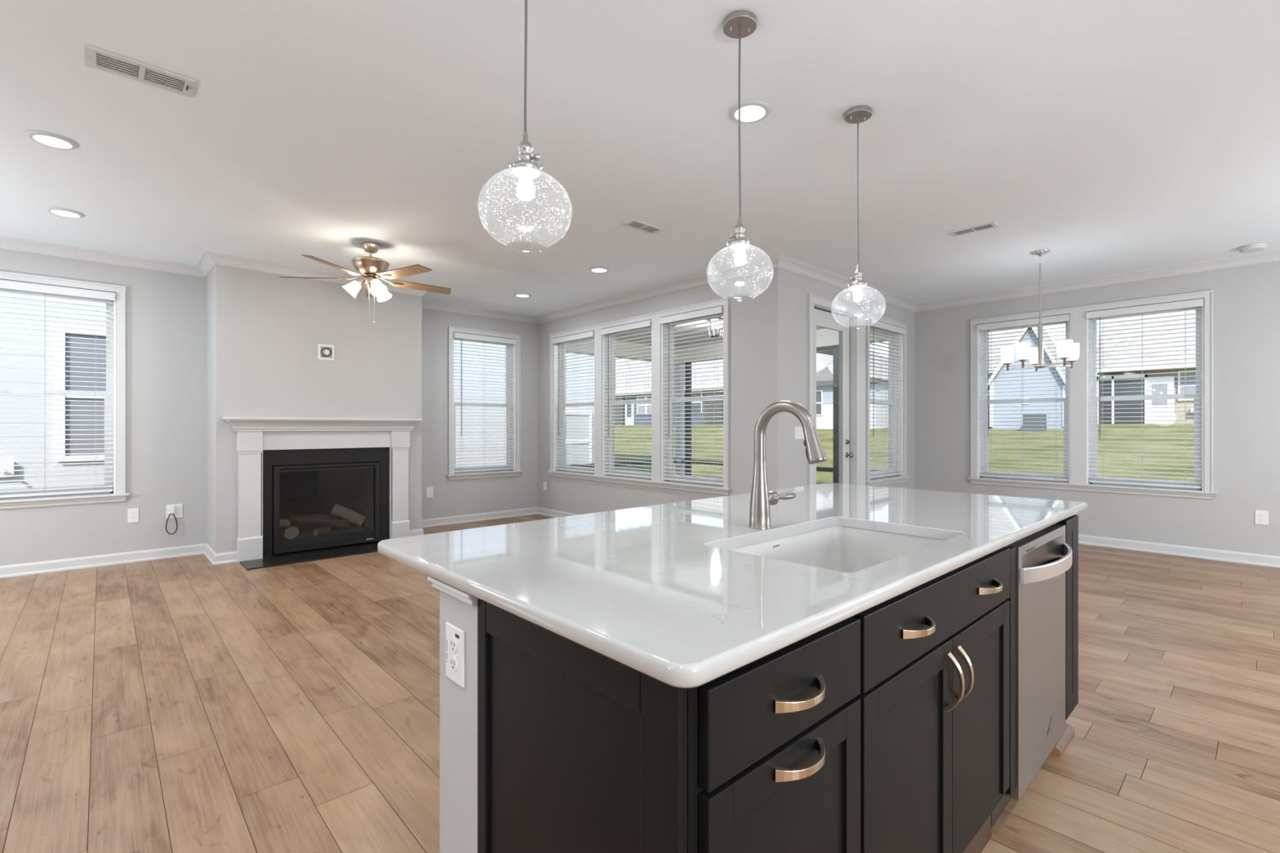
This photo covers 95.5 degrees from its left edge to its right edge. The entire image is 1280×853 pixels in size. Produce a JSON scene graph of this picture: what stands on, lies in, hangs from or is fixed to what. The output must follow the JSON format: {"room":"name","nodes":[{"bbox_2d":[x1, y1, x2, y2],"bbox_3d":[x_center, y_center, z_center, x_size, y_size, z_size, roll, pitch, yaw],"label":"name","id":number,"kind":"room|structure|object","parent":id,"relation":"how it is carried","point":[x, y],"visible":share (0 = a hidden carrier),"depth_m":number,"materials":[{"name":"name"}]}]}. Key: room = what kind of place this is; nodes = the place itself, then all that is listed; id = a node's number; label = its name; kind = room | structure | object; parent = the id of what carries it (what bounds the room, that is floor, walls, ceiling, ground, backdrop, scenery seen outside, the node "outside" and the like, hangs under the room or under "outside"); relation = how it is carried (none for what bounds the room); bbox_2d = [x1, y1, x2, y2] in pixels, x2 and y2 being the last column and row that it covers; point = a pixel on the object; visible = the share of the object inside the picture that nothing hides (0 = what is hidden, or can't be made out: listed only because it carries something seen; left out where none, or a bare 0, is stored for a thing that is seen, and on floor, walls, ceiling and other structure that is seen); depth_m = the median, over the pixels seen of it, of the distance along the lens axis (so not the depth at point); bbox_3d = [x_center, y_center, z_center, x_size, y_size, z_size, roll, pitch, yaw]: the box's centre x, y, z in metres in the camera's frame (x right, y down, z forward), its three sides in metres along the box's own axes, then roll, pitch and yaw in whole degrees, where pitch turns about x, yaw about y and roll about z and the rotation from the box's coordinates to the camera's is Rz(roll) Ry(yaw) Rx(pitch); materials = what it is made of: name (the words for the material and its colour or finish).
{"room":"open-plan kitchen","nodes":[
{"label":"open-plan kitchen","id":0,"kind":"room"},
{"bbox_2d":[0,248,537,565],"bbox_3d":[-4.143,-0.155,5.915,7.500,2.790,0.170,0,0,-43],"label":"wall","id":1,"kind":"structure","parent":0,"point":[166,312],"depth_m":5.50,"materials":[{"name":"paint"}]},
{"bbox_2d":[0,271,129,509],"bbox_3d":[-5.109,-0.297,4.993,1.084,1.955,0.230,0,0,-43],"label":"window","id":2,"kind":"structure","parent":1,"relation":"in","point":[121,495],"depth_m":5.25,"materials":[{"name":"white paint"}]},
{"bbox_2d":[0,280,115,497],"bbox_3d":[-5.071,-0.308,4.952,0.896,1.787,0.098,0,0,-43],"label":"window blind","id":3,"kind":"object","parent":2,"relation":"attached to","point":[4,284],"visible":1,"depth_m":4.97,"materials":[{"name":"white plastic"}]},
{"bbox_2d":[0,543,237,578],"bbox_3d":[-5.200,1.191,4.373,3.514,0.098,0.656,0,0,-43],"label":"baseboard","id":4,"kind":"structure","parent":1,"relation":"attached to","point":[60,565],"depth_m":5.23,"materials":[{"name":"white paint"}]},
{"bbox_2d":[127,507,138,523],"bbox_3d":[-4.645,0.813,5.329,0.077,0.130,0.008,0,0,-43],"label":"outlet","id":5,"kind":"object","parent":1,"relation":"attached to","point":[132,513],"visible":1,"depth_m":5.33,"materials":[{"name":"white plastic"}]},
{"bbox_2d":[165,503,182,534],"bbox_3d":[-4.419,0.878,5.516,0.128,0.279,0.040,0,0,-43],"label":"outlet","id":6,"kind":"object","parent":1,"relation":"attached to","point":[172,511],"visible":1,"depth_m":5.51,"materials":[{"name":"white plastic"}]},
{"bbox_2d":[426,486,433,497],"bbox_3d":[-2.608,0.813,7.215,0.084,0.130,0.008,0,0,-43],"label":"outlet","id":7,"kind":"object","parent":1,"relation":"attached to","point":[429,491],"visible":1,"depth_m":7.21,"materials":[{"name":"white plastic"}]},
{"bbox_2d":[422,299,537,324],"bbox_3d":[-1.923,-1.508,7.368,1.927,0.085,0.716,0,0,-43],"label":"trim","id":8,"kind":"structure","parent":1,"relation":"attached to","point":[426,304],"depth_m":7.61,"materials":[{"name":"grey paint"}]},
{"bbox_2d":[446,326,523,479],"bbox_3d":[-2.100,-0.297,7.780,1.091,1.955,0.230,0,0,-43],"label":"window","id":9,"kind":"structure","parent":1,"relation":"in","point":[451,475],"depth_m":7.83,"materials":[{"name":"grey paint"}]},
{"bbox_2d":[453,332,516,472],"bbox_3d":[-2.062,-0.308,7.739,0.903,1.787,0.098,0,0,-43],"label":"window blind","id":10,"kind":"object","parent":9,"relation":"attached to","point":[460,335],"visible":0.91,"depth_m":7.70,"materials":[{"name":"white plastic"}]},
{"bbox_2d":[206,264,422,553],"bbox_3d":[-3.346,-0.155,6.108,1.875,2.790,0.630,0,0,-43],"label":"wall","id":11,"kind":"structure","parent":0,"point":[265,330],"depth_m":5.69,"materials":[{"name":"paint"}]},
{"bbox_2d":[0,235,426,296],"bbox_3d":[-4.517,-1.508,4.965,5.319,0.085,0.716,0,0,-43],"label":"trim","id":12,"kind":"structure","parent":11,"relation":"attached to","point":[209,260],"depth_m":5.35,"materials":[{"name":"grey paint"}]},
{"bbox_2d":[318,343,333,360],"bbox_3d":[-3.153,-0.750,5.845,0.148,0.154,0.018,0,0,-43],"label":"wall box","id":13,"kind":"object","parent":11,"relation":"attached to","point":[326,352],"visible":1,"depth_m":5.85,"materials":[{"name":"white plastic"}]},
{"bbox_2d":[440,590,477,852],"bbox_3d":[0.450,0.790,2.040,2.303,0.899,0.180,0,0,-43],"label":"wall","id":14,"kind":"structure","parent":0,"point":[458,704],"depth_m":1.25,"materials":[{"name":"paint"}]},
{"bbox_2d":[427,576,477,606],"bbox_3d":[0.436,0.355,2.041,2.323,0.027,0.200,0,0,-43],"label":"trim","id":15,"kind":"structure","parent":14,"relation":"attached to","point":[452,591],"depth_m":1.23,"materials":[{"name":"grey paint"}]},
{"bbox_2d":[445,622,464,688],"bbox_3d":[-0.401,0.492,1.258,0.008,0.120,0.084,0,0,-43],"label":"outlet","id":16,"kind":"object","parent":14,"relation":"attached to","point":[455,636],"visible":1,"depth_m":1.25,"materials":[{"name":"white plastic"}]},
{"bbox_2d":[449,655,457,671],"bbox_3d":[-0.403,0.512,1.257,0.002,0.033,0.033,0,0,-43],"label":"socket","id":17,"kind":"object","parent":16,"relation":"attached to","point":[453,659],"depth_m":1.25,"materials":[{"name":"grey plastic"}]},
{"bbox_2d":[449,637,457,653],"bbox_3d":[-0.403,0.472,1.257,0.002,0.033,0.033,0,0,-43],"label":"socket","id":18,"kind":"object","parent":16,"relation":"attached to","point":[453,641],"depth_m":1.25,"materials":[{"name":"grey plastic"}]},
{"bbox_2d":[0,0,1279,316],"bbox_3d":[0.325,-1.675,3.416,11.320,0.250,10.770,0,0,-43],"label":"ceiling","id":19,"kind":"structure","parent":0,"point":[1108,137],"depth_m":3.12,"materials":[{"name":"white paint"}]},
{"bbox_2d":[24,129,79,149],"bbox_3d":[-3.170,-1.542,3.139,0.208,0.015,0.208,0,0,-43],"label":"recessed light","id":20,"kind":"object","parent":19,"relation":"in","point":[46,138],"visible":1,"depth_m":3.13,"materials":[{"name":"grey paint"}]},
{"bbox_2d":[44,206,84,217],"bbox_3d":[-4.148,-1.542,4.197,0.208,0.015,0.208,0,0,-43],"label":"recessed light","id":21,"kind":"object","parent":19,"relation":"in","point":[64,212],"visible":1,"depth_m":4.19,"materials":[{"name":"grey paint"}]},
{"bbox_2d":[84,44,195,97],"bbox_3d":[-2.175,-1.542,2.538,0.362,0.016,0.170,0,0,-43],"label":"ceiling vent","id":22,"kind":"object","parent":19,"relation":"in","point":[95,57],"visible":1,"depth_m":2.53,"materials":[{"name":"white metal"}]},
{"bbox_2d":[279,241,451,324],"bbox_3d":[-2.242,-1.208,4.975,1.312,0.682,1.363,0,0,-43],"label":"ceiling fan","id":23,"kind":"object","parent":19,"relation":"hanging from","point":[371,268],"visible":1,"depth_m":4.86,"materials":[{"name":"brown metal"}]},
{"bbox_2d":[513,293,531,297],"bbox_3d":[-1.380,-1.542,6.828,0.208,0.015,0.208,0,0,-43],"label":"recessed light","id":24,"kind":"object","parent":19,"relation":"in","point":[517,295],"visible":1,"depth_m":6.81,"materials":[{"name":"grey paint"}]},
{"bbox_2d":[477,0,572,252],"bbox_3d":[-0.311,-1.018,1.582,0.252,1.062,0.252,0,0,-20],"label":"globe pendant","id":25,"kind":"object","parent":19,"relation":"hanging from","point":[524,168],"visible":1,"depth_m":1.57,"materials":[{"name":"clear glass"}]},
{"bbox_2d":[517,132,540,161],"bbox_3d":[-0.306,-0.754,1.577,0.052,0.092,0.066,0,0,-43],"label":"socket","id":26,"kind":"object","parent":25,"relation":"attached to","point":[525,149],"depth_m":1.57,"materials":[{"name":"silver metal"}]},
{"bbox_2d":[588,266,609,272],"bbox_3d":[-0.402,-1.542,5.720,0.208,0.015,0.208,0,0,-43],"label":"recessed light","id":27,"kind":"object","parent":19,"relation":"in","point":[597,268],"visible":1,"depth_m":5.70,"materials":[{"name":"grey paint"}]},
{"bbox_2d":[620,218,664,234],"bbox_3d":[0.023,-1.545,4.497,0.335,0.010,0.137,0,0,-43],"label":"ceiling vent","id":28,"kind":"object","parent":19,"relation":"in","point":[633,224],"visible":1,"depth_m":4.49,"materials":[{"name":"white metal"}]},
{"bbox_2d":[706,9,773,302],"bbox_3d":[0.382,-1.018,2.224,0.252,1.062,0.252,0,0,-43],"label":"globe pendant","id":29,"kind":"object","parent":19,"relation":"hanging from","point":[741,24],"visible":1,"depth_m":2.22,"materials":[{"name":"clear glass"}]},
{"bbox_2d":[728,217,745,239],"bbox_3d":[0.376,-0.754,2.223,0.061,0.092,0.059,0,0,-43],"label":"socket","id":30,"kind":"object","parent":29,"relation":"attached to","point":[740,229],"depth_m":2.21,"materials":[{"name":"silver metal"}]},
{"bbox_2d":[728,99,771,123],"bbox_3d":[0.540,-1.542,2.857,0.208,0.015,0.208,0,0,-43],"label":"recessed light","id":31,"kind":"object","parent":19,"relation":"in","point":[751,110],"visible":0.98,"depth_m":2.84,"materials":[{"name":"white"}]},
{"bbox_2d":[831,105,885,327],"bbox_3d":[1.074,-1.018,2.865,0.252,1.062,0.252,0,0,-43],"label":"globe pendant","id":32,"kind":"object","parent":19,"relation":"hanging from","point":[857,114],"visible":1,"depth_m":2.86,"materials":[{"name":"clear glass"}]},
{"bbox_2d":[848,264,862,281],"bbox_3d":[1.068,-0.754,2.864,0.061,0.092,0.059,0,0,-43],"label":"socket","id":33,"kind":"object","parent":32,"relation":"attached to","point":[858,273],"depth_m":2.85,"materials":[{"name":"silver metal"}]},
{"bbox_2d":[948,222,999,236],"bbox_3d":[2.611,-1.545,4.552,0.118,0.010,0.320,0,0,-43],"label":"ceiling vent","id":34,"kind":"object","parent":19,"relation":"in","point":[993,224],"visible":1,"depth_m":4.54,"materials":[{"name":"white metal"}]},
{"bbox_2d":[1003,249,1076,371],"bbox_3d":[3.529,-1.031,5.167,0.586,1.036,0.566,0,0,-43],"label":"chandelier","id":35,"kind":"object","parent":19,"relation":"hanging from","point":[1040,252],"visible":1,"depth_m":5.14,"materials":[{"name":"silver metal"}]},
{"bbox_2d":[1238,242,1268,253],"bbox_3d":[5.252,-1.530,4.979,0.179,0.040,0.179,0,0,-43],"label":"smoke detector","id":36,"kind":"object","parent":19,"relation":"attached to","point":[1253,247],"visible":1,"depth_m":4.94,"materials":[{"name":"grey paint"}]},
{"bbox_2d":[0,514,1279,852],"bbox_3d":[0.255,1.241,3.323,10.690,0.002,12.062,0,0,-43],"label":"floor","id":37,"kind":"structure","parent":0,"point":[187,704],"depth_m":2.52,"materials":[{"name":"brown wood"}]},
{"bbox_2d":[239,542,378,570],"bbox_3d":[-2.983,1.234,5.711,1.540,0.012,0.444,0,0,-43],"label":"hearth slab","id":38,"kind":"object","parent":37,"relation":"on","point":[321,554],"visible":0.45,"depth_m":5.51,"materials":[{"name":"black stone"}]},
{"bbox_2d":[262,447,389,557],"bbox_3d":[-3.284,0.723,6.035,1.166,1.010,0.502,0,0,-43],"label":"gas fireplace","id":39,"kind":"object","parent":38,"relation":"on","point":[295,481],"visible":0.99,"depth_m":6.07,"materials":[{"name":"black metal"}]},
{"bbox_2d":[279,518,290,528],"bbox_3d":[-3.579,0.971,5.825,0.090,0.101,0.104,0,0,30],"label":"log","id":40,"kind":"object","parent":39,"relation":"in","point":[282,522],"visible":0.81,"depth_m":5.81,"materials":[{"name":"brown wood"}]},
{"bbox_2d":[284,526,299,539],"bbox_3d":[-3.450,1.051,5.762,0.128,0.131,0.078,0,0,-23],"label":"log","id":41,"kind":"object","parent":39,"relation":"on","point":[291,532],"visible":0.96,"depth_m":5.73,"materials":[{"name":"brown wood"}]},
{"bbox_2d":[288,514,337,524],"bbox_3d":[-3.422,0.970,6.094,0.430,0.136,0.103,0,0,-40],"label":"log","id":42,"kind":"object","parent":39,"relation":"in","point":[292,517],"visible":0.36,"depth_m":6.06,"materials":[{"name":"brown wood"}]},
{"bbox_2d":[312,527,330,536],"bbox_3d":[-3.250,1.070,5.942,0.079,0.086,0.148,0,0,23],"label":"log","id":43,"kind":"object","parent":39,"relation":"on","point":[322,531],"visible":0.96,"depth_m":5.91,"materials":[{"name":"brown wood"}]},
{"bbox_2d":[294,514,350,528],"bbox_3d":[-3.266,0.983,5.995,0.501,0.190,0.091,0,0,-32],"label":"log","id":44,"kind":"object","parent":39,"relation":"in","point":[304,519],"visible":1,"depth_m":5.97,"materials":[{"name":"brown wood"}]},
{"bbox_2d":[279,527,367,540],"bbox_3d":[-3.309,1.119,6.041,0.845,0.013,0.360,0,0,-43],"label":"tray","id":45,"kind":"object","parent":39,"relation":"on","point":[353,529],"depth_m":6.11,"materials":[{"name":"black metal"}]},
{"bbox_2d":[329,503,365,526],"bbox_3d":[-3.105,0.945,6.189,0.345,0.259,0.129,0,0,-22],"label":"log","id":46,"kind":"object","parent":39,"relation":"in","point":[340,511],"visible":0.99,"depth_m":6.15,"materials":[{"name":"brown wood"}]},
{"bbox_2d":[222,416,422,563],"bbox_3d":[-3.079,0.575,5.814,1.764,1.330,0.163,0,0,-43],"label":"fireplace mantel","id":47,"kind":"object","parent":37,"relation":"on","point":[255,435],"visible":0.94,"depth_m":5.66,"materials":[{"name":"grey paint"}]},
{"bbox_2d":[222,416,422,431],"bbox_3d":[-3.079,-0.025,5.814,1.764,0.130,0.163,0,0,-43],"label":"shelf","id":48,"kind":"object","parent":47,"relation":"attached to","point":[237,424],"depth_m":5.70,"materials":[{"name":"grey paint"}]},
{"bbox_2d":[477,598,860,852],"bbox_3d":[0.054,0.790,1.126,0.480,0.899,0.621,0,0,-43],"label":"base cabinet","id":49,"kind":"object","parent":37,"relation":"on","point":[580,749],"visible":0.89,"depth_m":0.94,"materials":[{"name":"black paint"}]},
{"bbox_2d":[377,482,1087,688],"bbox_3d":[0.558,0.325,1.987,2.431,0.030,1.153,0,0,-43],"label":"countertop","id":50,"kind":"structure","parent":49,"relation":"on","point":[658,592],"depth_m":1.29,"materials":[{"name":"white stone"}]},
{"bbox_2d":[748,400,826,528],"bbox_3d":[0.494,0.115,1.782,0.230,0.390,0.256,0,0,-43],"label":"kitchen faucet","id":51,"kind":"object","parent":50,"relation":"on","point":[761,500],"visible":1,"depth_m":1.77,"materials":[{"name":"silver metal"}]},
{"bbox_2d":[727,525,946,573],"bbox_3d":[0.561,0.448,1.622,0.768,0.214,0.478,0,0,-43],"label":"sink","id":52,"kind":"object","parent":50,"relation":"in","point":[842,548],"visible":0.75,"depth_m":1.92,"materials":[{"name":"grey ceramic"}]},
{"bbox_2d":[852,547,1010,852],"bbox_3d":[0.569,0.790,1.603,0.924,0.899,0.621,0,0,-43],"label":"base cabinet","id":53,"kind":"object","parent":37,"relation":"on","point":[934,696],"visible":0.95,"depth_m":1.35,"materials":[{"name":"grey paint"}]},
{"bbox_2d":[991,524,1072,827],"bbox_3d":[1.174,0.777,2.143,0.694,0.866,0.642,0,0,-43],"label":"dishwasher","id":54,"kind":"object","parent":37,"relation":"on","point":[1040,561],"visible":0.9,"depth_m":1.90,"materials":[{"name":"silver metal"}]},
{"bbox_2d":[991,546,1011,827],"bbox_3d":[1.145,0.777,2.175,0.694,0.866,0.555,0,0,-43],"label":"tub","id":55,"kind":"object","parent":54,"relation":"in","point":[1006,799],"depth_m":1.80,"materials":[{"name":"black wood"}]},
{"bbox_2d":[1050,723,1075,756],"bbox_3d":[1.656,1.224,2.276,0.240,0.032,0.034,0,0,-43],"label":"trim","id":56,"kind":"structure","parent":37,"relation":"on","point":[1064,741],"depth_m":2.25,"materials":[{"name":"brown wood"}]},
{"bbox_2d":[1056,515,1078,719],"bbox_3d":[1.481,0.790,2.473,0.202,0.899,0.585,0,0,-43],"label":"base cabinet","id":57,"kind":"object","parent":37,"relation":"on","point":[1071,523],"visible":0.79,"depth_m":2.26,"materials":[{"name":"grey paint"}]},
{"bbox_2d":[537,267,787,515],"bbox_3d":[-0.034,-0.155,6.872,0.170,2.790,4.010,0,0,-43],"label":"wall","id":58,"kind":"structure","parent":0,"point":[758,325],"depth_m":5.69,"materials":[{"name":"paint"}]},
{"bbox_2d":[409,506,579,536],"bbox_3d":[-0.685,1.191,6.231,4.310,0.098,2.156,0,0,40],"label":"baseboard","id":59,"kind":"structure","parent":58,"relation":"attached to","point":[430,522],"depth_m":7.71,"materials":[{"name":"grey paint"}]},
{"bbox_2d":[543,481,546,489],"bbox_3d":[-1.332,0.826,8.142,0.008,0.115,0.080,0,0,-43],"label":"outlet","id":60,"kind":"object","parent":58,"relation":"attached to","point":[544,482],"visible":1,"depth_m":8.13,"materials":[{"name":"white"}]},
{"bbox_2d":[547,297,731,495],"bbox_3d":[-0.121,-0.297,6.937,0.230,1.955,3.155,0,0,-43],"label":"window","id":61,"kind":"structure","parent":58,"relation":"in","point":[658,364],"depth_m":6.65,"materials":[{"name":"grey paint"}]},
{"bbox_2d":[551,331,594,473],"bbox_3d":[-0.864,-0.308,7.656,0.098,1.787,0.902,0,0,-43],"label":"window blind","id":62,"kind":"object","parent":61,"relation":"attached to","point":[590,334],"visible":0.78,"depth_m":7.64,"materials":[{"name":"white plastic"}]},
{"bbox_2d":[600,320,651,478],"bbox_3d":[-0.153,-0.308,6.889,0.098,1.787,0.880,0,0,-43],"label":"window blind","id":63,"kind":"object","parent":61,"relation":"attached to","point":[644,324],"visible":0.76,"depth_m":6.88,"materials":[{"name":"white plastic"}]},
{"bbox_2d":[659,306,723,484],"bbox_3d":[0.547,-0.308,6.133,0.098,1.787,0.880,0,0,-43],"label":"window blind","id":64,"kind":"object","parent":61,"relation":"attached to","point":[716,310],"visible":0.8,"depth_m":6.12,"materials":[{"name":"white plastic"}]},
{"bbox_2d":[536,254,780,324],"bbox_3d":[-0.099,-1.508,6.754,0.086,0.085,4.096,0,0,-43],"label":"trim","id":65,"kind":"structure","parent":58,"relation":"attached to","point":[762,264],"depth_m":6.30,"materials":[{"name":"grey paint"}]},
{"bbox_2d":[615,316,826,348],"bbox_3d":[1.027,-1.524,8.809,4.020,0.049,5.070,0,0,-43],"label":"ceiling","id":66,"kind":"structure","parent":0,"point":[702,321],"depth_m":9.59,"materials":[{"name":"white paint"}]},
{"bbox_2d":[706,317,723,337],"bbox_3d":[1.060,-1.375,8.097,0.279,0.250,0.279,0,0,-43],"label":"lantern","id":67,"kind":"object","parent":66,"relation":"attached to","point":[716,318],"visible":0.56,"depth_m":8.06,"materials":[{"name":"grey"}]},
{"bbox_2d":[787,271,915,488],"bbox_3d":[2.455,-0.155,6.561,3.060,2.790,0.170,0,0,-43],"label":"wall","id":68,"kind":"structure","parent":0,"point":[799,286],"depth_m":5.65,"materials":[{"name":"paint"}]},
{"bbox_2d":[794,426,804,439],"bbox_3d":[1.531,0.060,5.580,0.160,0.120,0.012,0,0,-43],"label":"light switch","id":69,"kind":"object","parent":68,"relation":"attached to","point":[798,432],"visible":0.84,"depth_m":5.57,"materials":[{"name":"white plastic"}]},
{"bbox_2d":[807,293,866,485],"bbox_3d":[2.018,-0.029,6.136,1.170,2.537,0.198,0,0,-43],"label":"door","id":70,"kind":"structure","parent":68,"relation":"attached to","point":[851,337],"depth_m":6.30,"materials":[{"name":"grey paint"}]},
{"bbox_2d":[865,312,909,486],"bbox_3d":[2.863,-0.297,6.912,1.089,1.955,0.230,0,0,-43],"label":"window","id":71,"kind":"structure","parent":68,"relation":"attached to","point":[902,389],"depth_m":7.17,"materials":[{"name":"grey paint"}]},
{"bbox_2d":[870,320,906,478],"bbox_3d":[2.902,-0.308,6.871,0.901,1.787,0.098,0,0,-43],"label":"window blind","id":72,"kind":"object","parent":71,"relation":"attached to","point":[877,325],"visible":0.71,"depth_m":6.89,"materials":[{"name":"white plastic"}]},
{"bbox_2d":[915,260,1279,556],"bbox_3d":[5.554,-0.155,5.342,0.170,2.790,5.830,0,0,-43],"label":"wall","id":73,"kind":"structure","parent":0,"point":[1246,298],"depth_m":5.55,"materials":[{"name":"paint"}]},
{"bbox_2d":[777,248,1279,311],"bbox_3d":[4.280,-1.508,4.278,3.146,0.085,5.660,0,0,-43],"label":"trim","id":74,"kind":"structure","parent":73,"relation":"attached to","point":[786,263],"depth_m":5.94,"materials":[{"name":"grey paint"}]},
{"bbox_2d":[967,289,1217,499],"bbox_3d":[4.704,-0.297,6.230,0.230,1.955,2.116,0,0,-43],"label":"window","id":75,"kind":"structure","parent":73,"relation":"in","point":[1076,401],"depth_m":6.15,"materials":[{"name":"grey paint"}]},
{"bbox_2d":[976,314,1069,480],"bbox_3d":[4.313,-0.308,6.571,0.098,1.787,0.896,0,0,-43],"label":"window blind","id":76,"kind":"object","parent":75,"relation":"attached to","point":[1060,317],"visible":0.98,"depth_m":6.57,"materials":[{"name":"white plastic"}]},
{"bbox_2d":[1085,298,1203,488],"bbox_3d":[5.017,-0.308,5.811,0.098,1.787,0.888,0,0,-43],"label":"window blind","id":77,"kind":"object","parent":75,"relation":"attached to","point":[1193,303],"visible":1,"depth_m":5.77,"materials":[{"name":"white plastic"}]},
{"bbox_2d":[1078,534,1279,568],"bbox_3d":[4.930,1.191,4.880,1.375,0.098,5.660,0,0,-43],"label":"baseboard","id":78,"kind":"structure","parent":73,"relation":"attached to","point":[1271,561],"depth_m":5.57,"materials":[{"name":"grey paint"}]},
{"bbox_2d":[1254,510,1268,524],"bbox_3d":[5.562,0.813,5.202,0.008,0.126,0.083,0,0,-43],"label":"outlet","id":79,"kind":"object","parent":73,"relation":"attached to","point":[1261,517],"visible":1,"depth_m":5.20,"materials":[{"name":"white plastic"}]},
{"bbox_3d":[0.998,1.415,8.510,3.570,0.230,4.670,0,0,-43],"label":"floor","id":80,"kind":"structure","parent":0,"visible":0},
{"bbox_2d":[565,328,888,483],"bbox_3d":[0.998,-0.099,8.510,3.570,2.798,4.670,0,0,-43],"label":"porch","id":81,"kind":"object","parent":80,"relation":"on","point":[825,338],"visible":0.16,"depth_m":10.44,"materials":[{"name":"white"}]},
{"label":"outside","id":82,"kind":"structure","parent":0,"visible":0},
{"bbox_2d":[614,423,1193,484],"bbox_3d":[8.960,0.605,49.191,160.000,1.870,180.000,0,0,-43],"label":"lawn","id":83,"kind":"structure","parent":82,"point":[826,436],"depth_m":18.68,"materials":[{"name":"green plant"}]},
{"bbox_2d":[0,292,594,489],"bbox_3d":[-9.773,-1.785,9.963,18.000,6.650,8.900,0,0,-43],"label":"house","id":84,"kind":"structure","parent":83,"relation":"on","point":[495,411],"depth_m":7.19,"materials":[{"name":"grey"}]},
{"bbox_2d":[614,346,833,425],"bbox_3d":[4.989,-3.735,52.669,11.900,7.550,26.300,0,0,-43],"label":"house","id":85,"kind":"structure","parent":83,"relation":"on","point":[829,351],"depth_m":49.03,"materials":[{"name":"white"}]},
{"bbox_2d":[816,351,888,429],"bbox_3d":[12.702,-2.210,36.027,8.400,4.700,8.000,0,0,-43],"label":"house","id":86,"kind":"structure","parent":83,"relation":"on","point":[824,362],"depth_m":32.70,"materials":[{"name":"white"}]},
{"bbox_2d":[988,326,1065,430],"bbox_3d":[19.661,-3.160,31.030,11.580,7.200,7.590,0,0,-43],"label":"house","id":87,"kind":"structure","parent":83,"relation":"on","point":[1002,409],"depth_m":25.88,"materials":[{"name":"blue"}]},
{"bbox_2d":[1016,431,1048,431],"bbox_3d":[16.836,0.257,24.794,1.000,0.150,1.100,0,0,-43],"label":"pad","id":88,"kind":"object","parent":83,"relation":"on","point":[1016,431],"visible":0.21,"depth_m":24.42,"materials":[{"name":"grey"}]},
{"bbox_2d":[1022,413,1046,431],"bbox_3d":[16.836,-0.186,24.794,0.700,0.735,0.700,0,0,-43],"label":"condenser unit","id":89,"kind":"object","parent":88,"relation":"on","point":[1031,415],"visible":0.71,"depth_m":24.54,"materials":[{"name":"grey metal"}]},
{"bbox_2d":[1097,310,1195,423],"bbox_3d":[31.113,-3.875,22.970,9.370,7.670,19.660,0,0,-43],"label":"house","id":90,"kind":"structure","parent":83,"relation":"on","point":[1181,313],"depth_m":26.26,"materials":[{"name":"beige"}]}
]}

